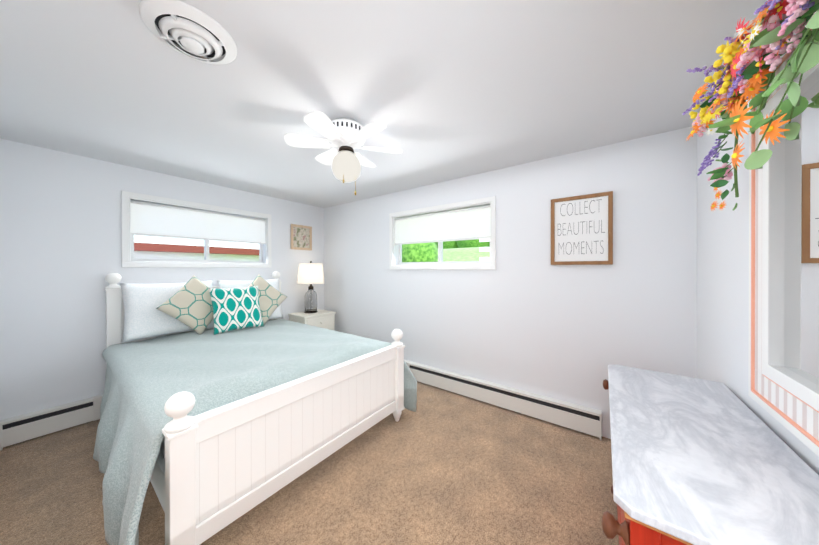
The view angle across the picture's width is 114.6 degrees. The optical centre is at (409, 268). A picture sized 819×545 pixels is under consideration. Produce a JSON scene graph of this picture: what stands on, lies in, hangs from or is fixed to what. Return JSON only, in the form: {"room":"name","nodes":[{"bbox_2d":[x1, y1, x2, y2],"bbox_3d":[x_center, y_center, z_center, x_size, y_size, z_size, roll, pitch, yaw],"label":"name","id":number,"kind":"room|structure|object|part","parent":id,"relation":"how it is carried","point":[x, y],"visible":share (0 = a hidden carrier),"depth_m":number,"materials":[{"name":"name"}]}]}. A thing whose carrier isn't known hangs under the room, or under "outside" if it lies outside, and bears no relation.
{"room":"bedroom","nodes":[
{"label":"bedroom","id":0,"kind":"room"},
{"bbox_2d":[0,139,323,419],"bbox_3d":[-2.414,0.188,3.317,0.160,2.440,3.330,0,0,36],"label":"wall","id":1,"kind":"structure","parent":0,"point":[60,235],"depth_m":2.36,"materials":[{"name":"white paint"}]},
{"bbox_2d":[0,394,102,450],"bbox_3d":[-2.338,1.299,3.226,0.073,0.218,2.910,0,0,36],"label":"baseboard heater","id":2,"kind":"object","parent":1,"relation":"attached to","point":[23,427],"visible":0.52,"depth_m":2.22,"materials":[{"name":"white metal"}]},
{"bbox_2d":[121,191,270,267],"bbox_3d":[-2.473,-0.395,3.222,0.176,0.755,1.450,0,0,36],"label":"window","id":3,"kind":"structure","parent":1,"relation":"in","point":[206,250],"depth_m":3.00,"materials":[{"name":"white"}]},
{"bbox_2d":[130,200,264,243],"bbox_3d":[-2.451,-0.525,3.206,0.040,0.354,1.318,0,0,36],"label":"roller blind","id":4,"kind":"object","parent":3,"relation":"attached to","point":[153,219],"visible":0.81,"depth_m":3.07,"materials":[{"name":"fabric"}]},
{"bbox_2d":[291,224,311,249],"bbox_3d":[-1.695,-0.491,4.127,0.025,0.385,0.350,0,0,36],"label":"floral picture","id":5,"kind":"object","parent":1,"relation":"attached to","point":[301,237],"visible":1,"depth_m":4.13,"materials":[{"name":"beige paper"}]},
{"bbox_2d":[0,381,618,544],"bbox_3d":[-0.592,1.470,1.974,4.690,0.120,3.330,0,0,36],"label":"floor","id":6,"kind":"structure","parent":0,"point":[439,466],"depth_m":1.67,"materials":[{"name":"carpet"}]},
{"bbox_2d":[93,271,416,544],"bbox_3d":[-1.447,0.734,2.454,2.393,1.395,1.986,0,0,36],"label":"bed","id":7,"kind":"object","parent":6,"relation":"on","point":[224,403],"visible":1,"depth_m":1.71,"materials":[{"name":"white paint"}]},
{"bbox_3d":[-1.470,0.929,2.472,2.115,0.370,1.530,0,0,36],"label":"mattress","id":8,"kind":"part","parent":7,"relation":"part of","materials":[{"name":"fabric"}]},
{"bbox_2d":[288,309,335,330],"bbox_3d":[-1.477,1.039,4.019,0.465,0.735,0.540,0,0,36],"label":"nightstand","id":9,"kind":"object","parent":6,"relation":"on","point":[320,318],"visible":0.33,"depth_m":3.91,"materials":[{"name":"white wood"}]},
{"bbox_2d":[297,261,323,312],"bbox_3d":[-1.521,0.272,4.056,0.390,0.794,0.390,0,0,36],"label":"lamp","id":10,"kind":"object","parent":9,"relation":"on","point":[310,274],"visible":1,"depth_m":3.96,"materials":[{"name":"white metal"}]},
{"bbox_3d":[-1.521,0.068,4.055,0.390,0.298,0.390,0,0,36],"label":"lamp shade","id":11,"kind":"part","parent":10,"relation":"part of","materials":[{"name":"fabric"}]},
{"bbox_3d":[-1.521,0.479,4.056,0.184,0.334,0.184,0,0,36],"label":"glass","id":12,"kind":"part","parent":10,"relation":"part of","materials":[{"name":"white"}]},
{"bbox_2d":[601,364,818,544],"bbox_3d":[1.103,1.012,1.063,0.522,0.800,1.260,0,0,36],"label":"dresser","id":13,"kind":"object","parent":6,"relation":"on","point":[695,461],"visible":1,"depth_m":0.80,"materials":[{"name":"stone"}]},
{"bbox_2d":[0,0,767,207],"bbox_3d":[-0.592,-1.089,1.969,4.690,0.120,3.330,0,0,36],"label":"ceiling","id":14,"kind":"structure","parent":0,"point":[444,90],"depth_m":1.46,"materials":[{"name":"white paint"}]},
{"bbox_2d":[139,0,236,64],"bbox_3d":[-0.952,-0.999,1.153,0.328,0.057,0.328,0,0,36],"label":"ceiling vent","id":15,"kind":"object","parent":14,"relation":"in","point":[187,30],"visible":1,"depth_m":1.10,"materials":[{"name":"grey plastic"}]},
{"bbox_2d":[284,111,402,194],"bbox_3d":[-0.449,-0.774,1.869,0.804,0.509,0.782,0,0,36],"label":"ceiling fan","id":16,"kind":"object","parent":14,"relation":"hanging from","point":[346,136],"visible":1,"depth_m":1.79,"materials":[{"name":"white painted metal"},{"name":"white painted wood"},{"name":"frosted glass"}]},
{"bbox_3d":[-0.449,-0.721,1.869,0.200,0.197,0.200,0,0,36],"label":"light globe","id":17,"kind":"part","parent":16,"relation":"part of"},
{"bbox_2d":[324,126,696,438],"bbox_3d":[0.349,0.188,3.246,4.690,2.440,0.160,0,0,36],"label":"wall","id":18,"kind":"structure","parent":0,"point":[526,315],"depth_m":2.46,"materials":[{"name":"white paint"}]},
{"bbox_2d":[389,196,495,269],"bbox_3d":[0.361,-0.375,3.227,1.450,0.765,0.176,0,0,36],"label":"window","id":19,"kind":"structure","parent":18,"relation":"in","point":[440,252],"depth_m":3.13,"materials":[{"name":"white"}]},
{"bbox_2d":[395,205,489,244],"bbox_3d":[0.345,-0.507,3.205,1.318,0.360,0.040,0,0,36],"label":"roller blind","id":20,"kind":"object","parent":19,"relation":"attached to","point":[473,223],"visible":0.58,"depth_m":3.12,"materials":[{"name":"fabric"}]},
{"bbox_2d":[404,360,601,439],"bbox_3d":[0.063,1.299,3.315,3.810,0.218,0.073,0,0,36],"label":"baseboard heater","id":21,"kind":"object","parent":18,"relation":"attached to","point":[583,419],"visible":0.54,"depth_m":2.56,"materials":[{"name":"white metal"}]},
{"bbox_2d":[551,191,612,264],"bbox_3d":[1.483,-0.336,2.285,0.451,0.599,0.030,0,0,36],"label":"sign","id":22,"kind":"object","parent":18,"relation":"attached to","point":[581,229],"visible":1,"depth_m":2.27,"materials":[{"name":"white wood"}]},
{"bbox_2d":[682,0,818,474],"bbox_3d":[1.100,0.193,0.721,0.482,2.440,3.330,0,0,36],"label":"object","id":23,"kind":"object","parent":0,"point":[770,69],"depth_m":0.93,"materials":[{"name":"white paint"}]},
{"bbox_3d":[1.120,-0.107,0.663,0.054,1.270,1.040,0,0,36],"label":"frame","id":24,"kind":"part","parent":23,"relation":"part of","materials":[{"name":"white wood"}]},
{"bbox_3d":[1.134,-0.107,0.652,0.018,1.230,1.000,0,0,36],"label":"glass","id":25,"kind":"part","parent":23,"relation":"part of","materials":[{"name":"white"}]},
{"label":"outside","id":26,"kind":"structure","parent":0,"visible":0},
{"bbox_2d":[443,247,489,261],"bbox_3d":[-2.504,-0.301,14.682,46.550,1.470,45.190,0,0,36],"label":"ground","id":27,"kind":"structure","parent":26,"point":[464,254],"depth_m":10.90,"materials":[{"name":"green plant"}]},
{"bbox_2d":[134,242,258,260],"bbox_3d":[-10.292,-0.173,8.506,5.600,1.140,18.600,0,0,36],"label":"building","id":28,"kind":"structure","parent":27,"relation":"on","point":[157,251],"depth_m":8.41,"materials":[{"name":"red brick"}]},
{"bbox_2d":[402,242,437,261],"bbox_3d":[-0.344,-0.309,6.327,2.222,1.144,1.147,0,0,36],"label":"hedge","id":29,"kind":"object","parent":27,"relation":"on","point":[422,252],"visible":0.1,"depth_m":5.57,"materials":[{"name":"green plant"}]},
{"bbox_2d":[434,239,489,248],"bbox_3d":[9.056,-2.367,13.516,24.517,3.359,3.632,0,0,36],"label":"tree","id":30,"kind":"object","parent":27,"relation":"on","point":[462,244],"visible":0.04,"depth_m":16.03,"materials":[{"name":"green plant"}]},
{"bbox_2d":[479,238,489,260],"bbox_3d":[5.208,-0.547,5.810,7.600,1.000,0.100,0,0,36],"label":"fence","id":31,"kind":"object","parent":27,"relation":"on","point":[484,249],"visible":0.06,"depth_m":7.94,"materials":[{"name":"white"}]}
]}

